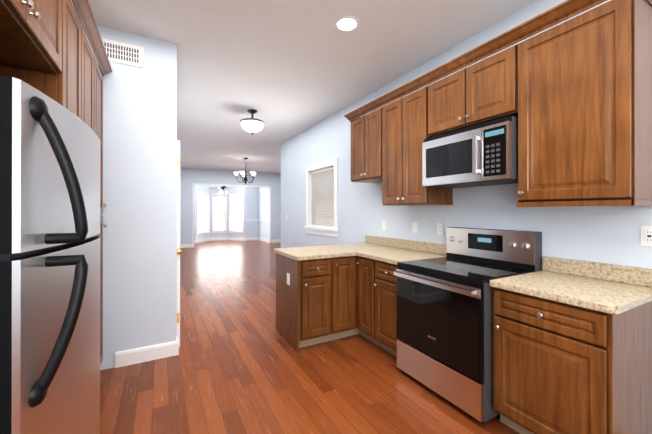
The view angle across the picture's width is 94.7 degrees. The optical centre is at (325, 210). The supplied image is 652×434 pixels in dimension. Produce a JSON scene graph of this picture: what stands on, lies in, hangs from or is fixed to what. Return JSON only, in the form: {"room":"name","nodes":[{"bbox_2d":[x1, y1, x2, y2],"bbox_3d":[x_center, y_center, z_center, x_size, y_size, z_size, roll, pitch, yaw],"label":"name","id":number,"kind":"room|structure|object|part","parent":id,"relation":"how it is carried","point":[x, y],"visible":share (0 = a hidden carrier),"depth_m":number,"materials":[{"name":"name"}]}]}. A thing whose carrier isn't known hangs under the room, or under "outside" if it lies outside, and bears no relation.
{"room":"kitchen","nodes":[
{"label":"kitchen","id":0,"kind":"room"},
{"bbox_2d":[0,0,67,79],"bbox_3d":[-1.353,-0.927,0.895,0.676,0.544,0.900,0,0,-29],"label":"upper cabinet","id":1,"kind":"object","parent":0,"relation":"attached to","point":[45,48],"depth_m":1.25,"materials":[{"name":"brown wood"}]},
{"bbox_2d":[80,22,176,369],"bbox_3d":[-1.962,-0.101,2.563,1.230,2.900,0.128,0,0,-29],"label":"wall","id":2,"kind":"structure","parent":0,"point":[139,214],"depth_m":2.67,"materials":[{"name":"blue paint"}]},
{"bbox_3d":[-1.775,-1.361,2.600,0.340,0.180,0.008,0,0,-29],"label":"air vent register","id":3,"kind":"part","parent":2,"relation":"part of","materials":[{"name":"white metal"}]},
{"bbox_2d":[115,336,178,367],"bbox_3d":[-3.727,1.292,6.566,0.487,0.130,8.867,0,0,-29],"label":"baseboard","id":4,"kind":"structure","parent":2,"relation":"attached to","point":[143,354],"depth_m":2.68,"materials":[{"name":"white"}]},
{"bbox_2d":[195,185,209,239],"bbox_3d":[-5.358,0.060,12.962,0.140,2.620,0.907,0,0,20],"label":"wall","id":5,"kind":"structure","parent":0,"point":[201,189],"depth_m":12.79,"materials":[{"name":"blue paint"}]},
{"bbox_2d":[196,193,209,234],"bbox_3d":[-5.331,0.155,12.953,0.173,1.770,0.817,0,0,20],"label":"bay window","id":6,"kind":"structure","parent":5,"relation":"in","point":[202,213],"depth_m":13.07,"materials":[{"name":"white glass"}]},
{"bbox_2d":[210,186,227,237],"bbox_3d":[-4.836,0.061,13.613,0.770,2.620,0.140,0,0,-29],"label":"wall","id":7,"kind":"structure","parent":0,"point":[214,190],"depth_m":13.47,"materials":[{"name":"blue paint"}]},
{"bbox_2d":[212,194,227,232],"bbox_3d":[-4.822,0.157,13.588,0.680,1.770,0.173,0,0,-29],"label":"bay window","id":8,"kind":"structure","parent":7,"relation":"in","point":[219,213],"depth_m":13.64,"materials":[{"name":"white glass"}]},
{"bbox_2d":[194,185,258,239],"bbox_3d":[-4.391,0.061,13.179,2.870,2.620,0.150,0,0,-29],"label":"wall","id":9,"kind":"structure","parent":0,"point":[251,207],"depth_m":13.65,"materials":[{"name":"blue paint"}]},
{"bbox_2d":[180,167,280,243],"bbox_3d":[-3.728,-0.082,11.718,4.820,2.900,0.150,0,0,-29],"label":"wall","id":10,"kind":"structure","parent":0,"point":[189,177],"depth_m":11.45,"materials":[{"name":"blue paint"}]},
{"bbox_2d":[180,237,280,247],"bbox_3d":[-4.218,1.304,12.605,4.520,0.130,2.216,0,0,-29],"label":"baseboard","id":11,"kind":"structure","parent":10,"relation":"attached to","point":[225,238],"depth_m":13.21,"materials":[{"name":"white"}]},
{"bbox_2d":[192,183,270,243],"bbox_3d":[-3.579,0.188,11.706,2.990,2.360,0.011,0,0,-29],"label":"trim","id":12,"kind":"structure","parent":10,"relation":"attached to","point":[193,184],"depth_m":11.22,"materials":[{"name":"white"}]},
{"bbox_2d":[228,186,244,237],"bbox_3d":[-4.034,0.062,13.690,0.856,2.620,0.140,0,0,16],"label":"wall","id":13,"kind":"structure","parent":0,"point":[237,190],"depth_m":13.62,"materials":[{"name":"blue paint"}]},
{"bbox_2d":[229,194,243,232],"bbox_3d":[-4.042,0.157,13.662,0.766,1.770,0.173,0,0,16],"label":"bay window","id":14,"kind":"structure","parent":13,"relation":"in","point":[236,213],"depth_m":13.72,"materials":[{"name":"white glass"}]},
{"bbox_2d":[259,187,268,239],"bbox_3d":[-2.719,0.061,13.273,0.150,2.620,1.600,0,0,-29],"label":"wall","id":15,"kind":"structure","parent":0,"point":[264,211],"depth_m":13.03,"materials":[{"name":"blue paint"}]},
{"bbox_2d":[71,0,535,173],"bbox_3d":[-0.946,-1.595,5.404,6.050,0.100,13.900,0,0,-29],"label":"ceiling","id":16,"kind":"structure","parent":0,"point":[286,69],"depth_m":2.96,"materials":[{"name":"paint"}]},
{"bbox_2d":[234,158,255,183],"bbox_3d":[-2.387,-1.143,8.919,0.681,0.790,0.661,0,0,-29],"label":"chandelier","id":17,"kind":"object","parent":16,"relation":"hanging from","point":[243,174],"visible":1,"depth_m":8.85,"materials":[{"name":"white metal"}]},
{"bbox_2d":[240,109,264,134],"bbox_3d":[-1.145,-1.357,4.677,0.372,0.380,0.372,0,0,-29],"label":"semi-flush ceiling light","id":18,"kind":"object","parent":16,"relation":"attached to","point":[252,124],"visible":1,"depth_m":4.58,"materials":[{"name":"white glass"}]},
{"bbox_2d":[334,16,359,31],"bbox_3d":[0.174,-1.547,2.504,0.210,0.007,0.210,0,0,-29],"label":"recessed light","id":19,"kind":"object","parent":16,"relation":"in","point":[347,23],"visible":1,"depth_m":2.50,"materials":[{"name":"white glass"}]},
{"bbox_2d":[100,240,519,433],"bbox_3d":[-1.537,1.407,6.470,6.050,0.100,16.350,0,0,-29],"label":"floor","id":20,"kind":"structure","parent":0,"point":[239,364],"depth_m":2.38,"materials":[{"name":"brown wood"}]},
{"bbox_2d":[0,0,95,132],"bbox_3d":[-1.762,0.075,1.634,0.676,2.544,0.793,0,0,-29],"label":"tall cabinet","id":21,"kind":"object","parent":20,"relation":"on","point":[77,94],"depth_m":1.70,"materials":[{"name":"brown wood"}]},
{"bbox_2d":[0,75,99,433],"bbox_3d":[-1.226,0.497,0.980,0.858,1.698,0.775,0,0,-24],"label":"fridge","id":22,"kind":"object","parent":20,"relation":"on","point":[49,266],"visible":1,"depth_m":0.86,"materials":[{"name":"silver metal"}]},
{"bbox_2d":[96,44,103,364],"bbox_3d":[-2.049,0.076,2.155,0.676,2.544,0.397,0,0,-29],"label":"tall cabinet","id":23,"kind":"object","parent":20,"relation":"on","point":[100,59],"depth_m":2.39,"materials":[{"name":"brown wood"}]},
{"bbox_2d":[276,253,335,351],"bbox_3d":[-0.253,0.913,3.199,0.362,0.874,0.640,0,0,-29],"label":"base cabinet","id":24,"kind":"object","parent":20,"relation":"on","point":[322,300],"depth_m":2.96,"materials":[{"name":"brown wood"}]},
{"bbox_2d":[287,273,289,284],"bbox_3d":[-0.385,0.700,3.053,0.008,0.115,0.072,0,0,-29],"label":"outlet","id":25,"kind":"object","parent":24,"relation":"attached to","point":[288,278],"visible":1,"depth_m":3.04,"materials":[{"name":"white plastic"}]},
{"bbox_2d":[336,256,355,338],"bbox_3d":[0.048,0.914,3.359,0.320,0.874,0.630,0,0,-29],"label":"base cabinet","id":26,"kind":"object","parent":20,"relation":"on","point":[345,266],"depth_m":3.09,"materials":[{"name":"brown wood"}]},
{"bbox_2d":[274,235,446,264],"bbox_3d":[0.298,0.405,3.136,1.311,0.142,1.365,0,0,-29],"label":"countertop","id":27,"kind":"structure","parent":26,"relation":"on","point":[389,250],"depth_m":3.15,"materials":[{"name":"stone"}]},
{"bbox_2d":[356,256,371,341],"bbox_3d":[0.670,0.913,3.169,0.626,0.874,0.276,0,0,-29],"label":"base cabinet","id":28,"kind":"object","parent":20,"relation":"on","point":[363,265],"depth_m":3.05,"materials":[{"name":"brown wood"}]},
{"bbox_2d":[372,259,397,356],"bbox_3d":[0.832,0.913,2.875,0.626,0.874,0.395,0,0,-29],"label":"base cabinet","id":29,"kind":"object","parent":20,"relation":"on","point":[384,281],"depth_m":2.77,"materials":[{"name":"brown wood"}]},
{"bbox_2d":[394,227,541,422],"bbox_3d":[1.053,0.754,2.330,0.762,1.190,0.757,0,0,-29],"label":"range","id":30,"kind":"object","parent":20,"relation":"on","point":[445,327],"visible":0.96,"depth_m":2.15,"materials":[{"name":"grey"}]},
{"bbox_2d":[493,287,651,433],"bbox_3d":[1.426,0.911,1.768,0.655,0.874,0.570,0,0,-29],"label":"base cabinet","id":31,"kind":"object","parent":20,"relation":"on","point":[560,368],"visible":0.94,"depth_m":1.56,"materials":[{"name":"brown wood"}]},
{"bbox_2d":[490,256,651,313],"bbox_3d":[1.438,0.403,1.761,0.641,0.142,0.595,0,0,-29],"label":"countertop","id":32,"kind":"structure","parent":31,"relation":"on","point":[608,288],"depth_m":1.73,"materials":[{"name":"stone"}]},
{"bbox_2d":[281,0,651,271],"bbox_3d":[0.998,-0.099,3.389,0.150,2.900,8.200,0,0,-29],"label":"wall","id":33,"kind":"structure","parent":0,"point":[606,234],"depth_m":2.90,"materials":[{"name":"blue paint"}]},
{"bbox_2d":[304,158,338,237],"bbox_3d":[-0.046,-0.190,5.221,0.192,1.240,1.175,0,0,-29],"label":"window","id":34,"kind":"structure","parent":33,"relation":"in","point":[322,198],"depth_m":5.22,"materials":[{"name":"white"}]},
{"bbox_2d":[348,100,379,182],"bbox_3d":[0.600,-0.774,3.588,0.346,0.839,0.609,0,0,-29],"label":"upper cabinet","id":35,"kind":"object","parent":33,"relation":"attached to","point":[365,130],"depth_m":3.49,"materials":[{"name":"brown wood"}]},
{"bbox_2d":[382,221,385,229],"bbox_3d":[0.720,0.192,3.726,0.008,0.115,0.072,0,0,-29],"label":"electrical outlet","id":36,"kind":"object","parent":33,"relation":"attached to","point":[383,225],"visible":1,"depth_m":3.72,"materials":[{"name":"white plastic"}]},
{"bbox_2d":[412,222,417,232],"bbox_3d":[0.969,0.189,3.275,0.008,0.115,0.072,0,0,-29],"label":"electrical outlet","id":37,"kind":"object","parent":33,"relation":"attached to","point":[414,227],"visible":1,"depth_m":3.27,"materials":[{"name":"white plastic"}]},
{"bbox_2d":[380,76,452,205],"bbox_3d":[0.900,-0.622,3.044,0.346,1.145,0.629,0,0,-29],"label":"upper cabinet","id":38,"kind":"object","parent":33,"relation":"attached to","point":[402,137],"depth_m":2.92,"materials":[{"name":"brown wood"}]},
{"bbox_2d":[437,223,442,234],"bbox_3d":[1.131,0.188,2.982,0.008,0.115,0.072,0,0,-29],"label":"electrical outlet","id":39,"kind":"object","parent":33,"relation":"attached to","point":[439,228],"visible":1,"depth_m":2.98,"materials":[{"name":"white plastic"}]},
{"bbox_2d":[424,32,511,136],"bbox_3d":[1.238,-0.928,2.432,0.346,0.535,0.769,0,0,-29],"label":"upper cabinet","id":40,"kind":"object","parent":33,"relation":"attached to","point":[481,92],"depth_m":2.30,"materials":[{"name":"brown wood"}]},
{"bbox_2d":[422,116,517,187],"bbox_3d":[1.188,-0.418,2.405,0.454,0.422,0.752,0,0,-29],"label":"microwave","id":41,"kind":"object","parent":40,"relation":"attached to","point":[484,154],"visible":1,"depth_m":2.22,"materials":[{"name":"grey metal"}]},
{"bbox_2d":[512,0,651,203],"bbox_3d":[1.561,-0.624,1.845,0.346,1.145,0.569,0,0,-29],"label":"upper cabinet","id":42,"kind":"object","parent":33,"relation":"attached to","point":[574,95],"depth_m":1.68,"materials":[{"name":"brown wood"}]},
{"bbox_2d":[641,226,651,245],"bbox_3d":[1.835,0.147,1.703,0.010,0.115,0.072,0,0,-29],"label":"outlet","id":43,"kind":"object","parent":33,"relation":"attached to","point":[646,235],"visible":1,"depth_m":1.71,"materials":[{"name":"white plastic"}]},
{"bbox_3d":[-3.628,-0.092,6.702,0.150,2.900,8.730,0,0,-29],"label":"wall","id":44,"kind":"structure","parent":0,"visible":0},
{"bbox_2d":[177,140,181,346],"bbox_3d":[-1.618,0.331,3.255,0.060,2.020,0.867,0,0,-29],"label":"door","id":45,"kind":"structure","parent":44,"relation":"in","point":[178,237],"depth_m":2.93,"materials":[{"name":"white"}]},
{"bbox_3d":[-1.425,0.290,2.904,0.060,1.620,0.066,0,0,-29],"label":"door knob","id":46,"kind":"part","parent":45,"relation":"part of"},
{"bbox_3d":[-4.246,-1.300,12.919,3.170,0.100,2.450,0,0,-29],"label":"ceiling","id":47,"kind":"structure","parent":0,"visible":0},
{"bbox_2d":[205,186,234,193],"bbox_3d":[-4.282,-0.963,12.389,1.266,0.577,1.260,0,0,-29],"label":"ceiling fan","id":48,"kind":"object","parent":47,"relation":"hanging from","point":[222,188],"visible":0.69,"depth_m":12.27,"materials":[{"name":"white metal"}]}
]}

